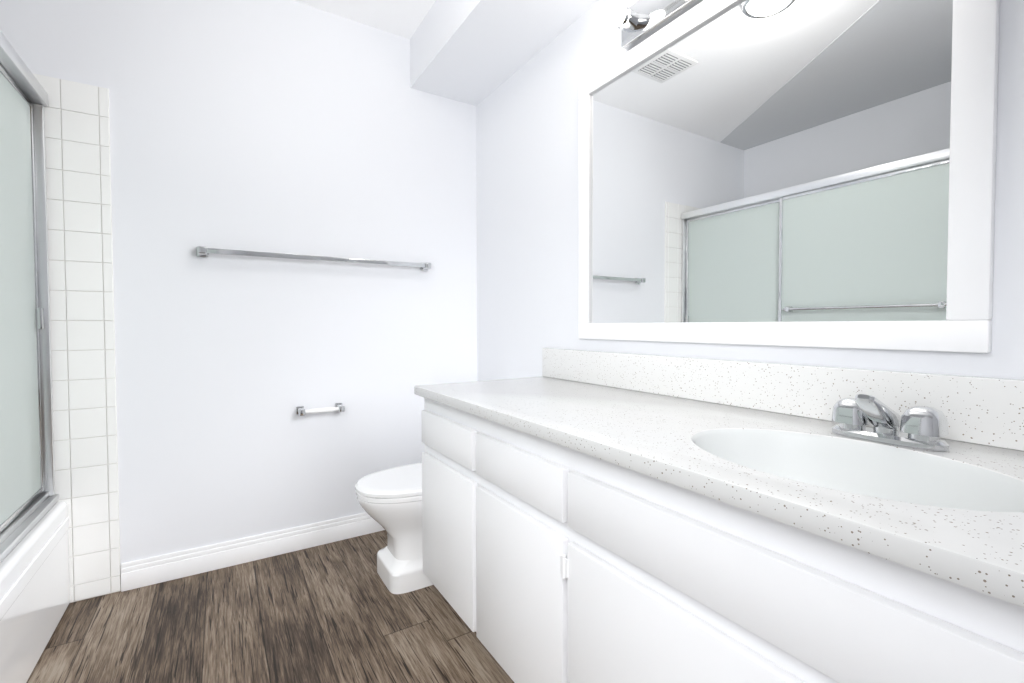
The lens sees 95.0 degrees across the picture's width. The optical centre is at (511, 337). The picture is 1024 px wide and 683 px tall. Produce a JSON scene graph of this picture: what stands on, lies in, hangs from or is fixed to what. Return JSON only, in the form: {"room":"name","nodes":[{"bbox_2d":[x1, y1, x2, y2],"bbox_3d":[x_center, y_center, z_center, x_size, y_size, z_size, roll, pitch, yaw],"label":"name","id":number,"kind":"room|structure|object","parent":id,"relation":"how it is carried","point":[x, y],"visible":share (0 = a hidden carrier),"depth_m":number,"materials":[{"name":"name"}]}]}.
{"room":"bathroom","nodes":[
{"label":"bathroom","id":0,"kind":"room"},
{"bbox_2d":[0,0,476,568],"bbox_3d":[-1.275,-0.258,1.957,2.690,2.440,0.100,-1,2,-32],"label":"wall","id":1,"kind":"structure","parent":0,"point":[282,126],"depth_m":2.02,"materials":[{"name":"white paint"}]},
{"bbox_2d":[33,73,120,602],"bbox_3d":[-1.584,0.025,1.707,0.213,1.890,0.008,-1,2,-32],"label":"tiled wall","id":2,"kind":"structure","parent":1,"relation":"attached to","point":[78,186],"depth_m":1.71,"materials":[{"name":"white tile"}]},
{"bbox_2d":[121,512,384,591],"bbox_3d":[-0.837,0.903,2.191,1.535,0.105,0.014,-1,2,-32],"label":"baseboard","id":3,"kind":"structure","parent":1,"relation":"attached to","point":[161,568],"depth_m":1.99,"materials":[{"name":"white paint"}]},
{"bbox_2d":[196,246,430,270],"bbox_3d":[-0.837,-0.354,2.128,0.990,0.042,0.066,-1,2,-32],"label":"towel rail","id":4,"kind":"object","parent":1,"relation":"attached to","point":[202,251],"visible":1,"depth_m":2.05,"materials":[{"name":"silver metal"}]},
{"bbox_2d":[296,403,344,415],"bbox_3d":[-0.864,0.327,2.123,0.198,0.036,0.075,-1,2,-32],"label":"paper holder","id":5,"kind":"object","parent":1,"relation":"attached to","point":[302,411],"visible":1,"depth_m":2.10,"materials":[{"name":"silver metal"}]},
{"bbox_2d":[27,530,513,682],"bbox_3d":[-0.442,1.044,0.657,2.690,0.100,3.240,-1,2,-32],"label":"floor","id":6,"kind":"structure","parent":0,"point":[336,612],"depth_m":1.55,"materials":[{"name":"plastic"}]},
{"bbox_2d":[0,501,69,682],"bbox_3d":[-1.530,0.800,0.829,0.810,0.385,1.568,-1,2,-32],"label":"bathtub","id":7,"kind":"object","parent":6,"relation":"on","point":[34,586],"visible":0.94,"depth_m":1.37,"materials":[{"name":"white ceramic"}]},
{"bbox_2d":[0,30,58,562],"bbox_3d":[-1.227,-0.119,0.994,0.094,1.438,1.569,-1,2,-32],"label":"shower door","id":8,"kind":"structure","parent":7,"relation":"on","point":[29,498],"depth_m":1.51,"materials":[{"name":"silver glass"}]},
{"bbox_2d":[355,463,432,593],"bbox_3d":[-0.273,0.614,1.989,0.754,0.690,0.348,-1,2,-32],"label":"toilet","id":9,"kind":"object","parent":6,"relation":"on","point":[390,501],"visible":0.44,"depth_m":1.79,"materials":[{"name":"white ceramic"}]},
{"bbox_2d":[414,348,1023,682],"bbox_3d":[0.466,0.528,0.963,0.596,0.912,2.160,-1,2,-32],"label":"bathroom vanity","id":10,"kind":"object","parent":6,"relation":"on","point":[599,517],"visible":1,"depth_m":0.84,"materials":[{"name":"white paint"}]},
{"bbox_2d":[831,394,949,451],"bbox_3d":[0.677,0.148,0.867,0.128,0.095,0.180,-1,2,-32],"label":"faucet","id":11,"kind":"object","parent":10,"relation":"on","point":[923,427],"depth_m":0.85,"materials":[{"name":"silver metal"}]},
{"bbox_2d":[293,0,435,38],"bbox_3d":[-0.449,-1.495,0.591,2.690,0.100,3.240,-1,2,-32],"label":"ceiling","id":12,"kind":"structure","parent":0,"point":[403,18],"depth_m":2.14,"materials":[{"name":"white paint"}]},
{"bbox_2d":[410,0,598,105],"bbox_3d":[0.451,-1.342,1.155,0.370,0.240,3.040,-1,2,-32],"label":"soffit","id":13,"kind":"structure","parent":0,"point":[474,52],"depth_m":2.01,"materials":[{"name":"white paint"}]},
{"bbox_2d":[476,0,1023,380],"bbox_3d":[0.680,-0.245,1.266,0.100,2.440,3.140,-1,2,-32],"label":"wall","id":14,"kind":"structure","parent":0,"point":[527,195],"depth_m":1.92,"materials":[{"name":"white paint"}]},
{"bbox_2d":[601,0,701,49],"bbox_3d":[0.504,-1.028,1.279,0.158,0.115,0.660,-1,2,-32],"label":"sconce","id":15,"kind":"object","parent":14,"relation":"attached to","point":[637,22],"visible":1,"depth_m":1.48,"materials":[{"name":"silver metal"}]},
{"bbox_2d":[578,0,999,352],"bbox_3d":[0.566,-0.470,1.327,0.020,0.973,1.146,-1,2,-32],"label":"framed mirror","id":16,"kind":"object","parent":14,"relation":"attached to","point":[812,173],"visible":0.98,"depth_m":1.13,"materials":[{"name":"white paint"}]}
]}

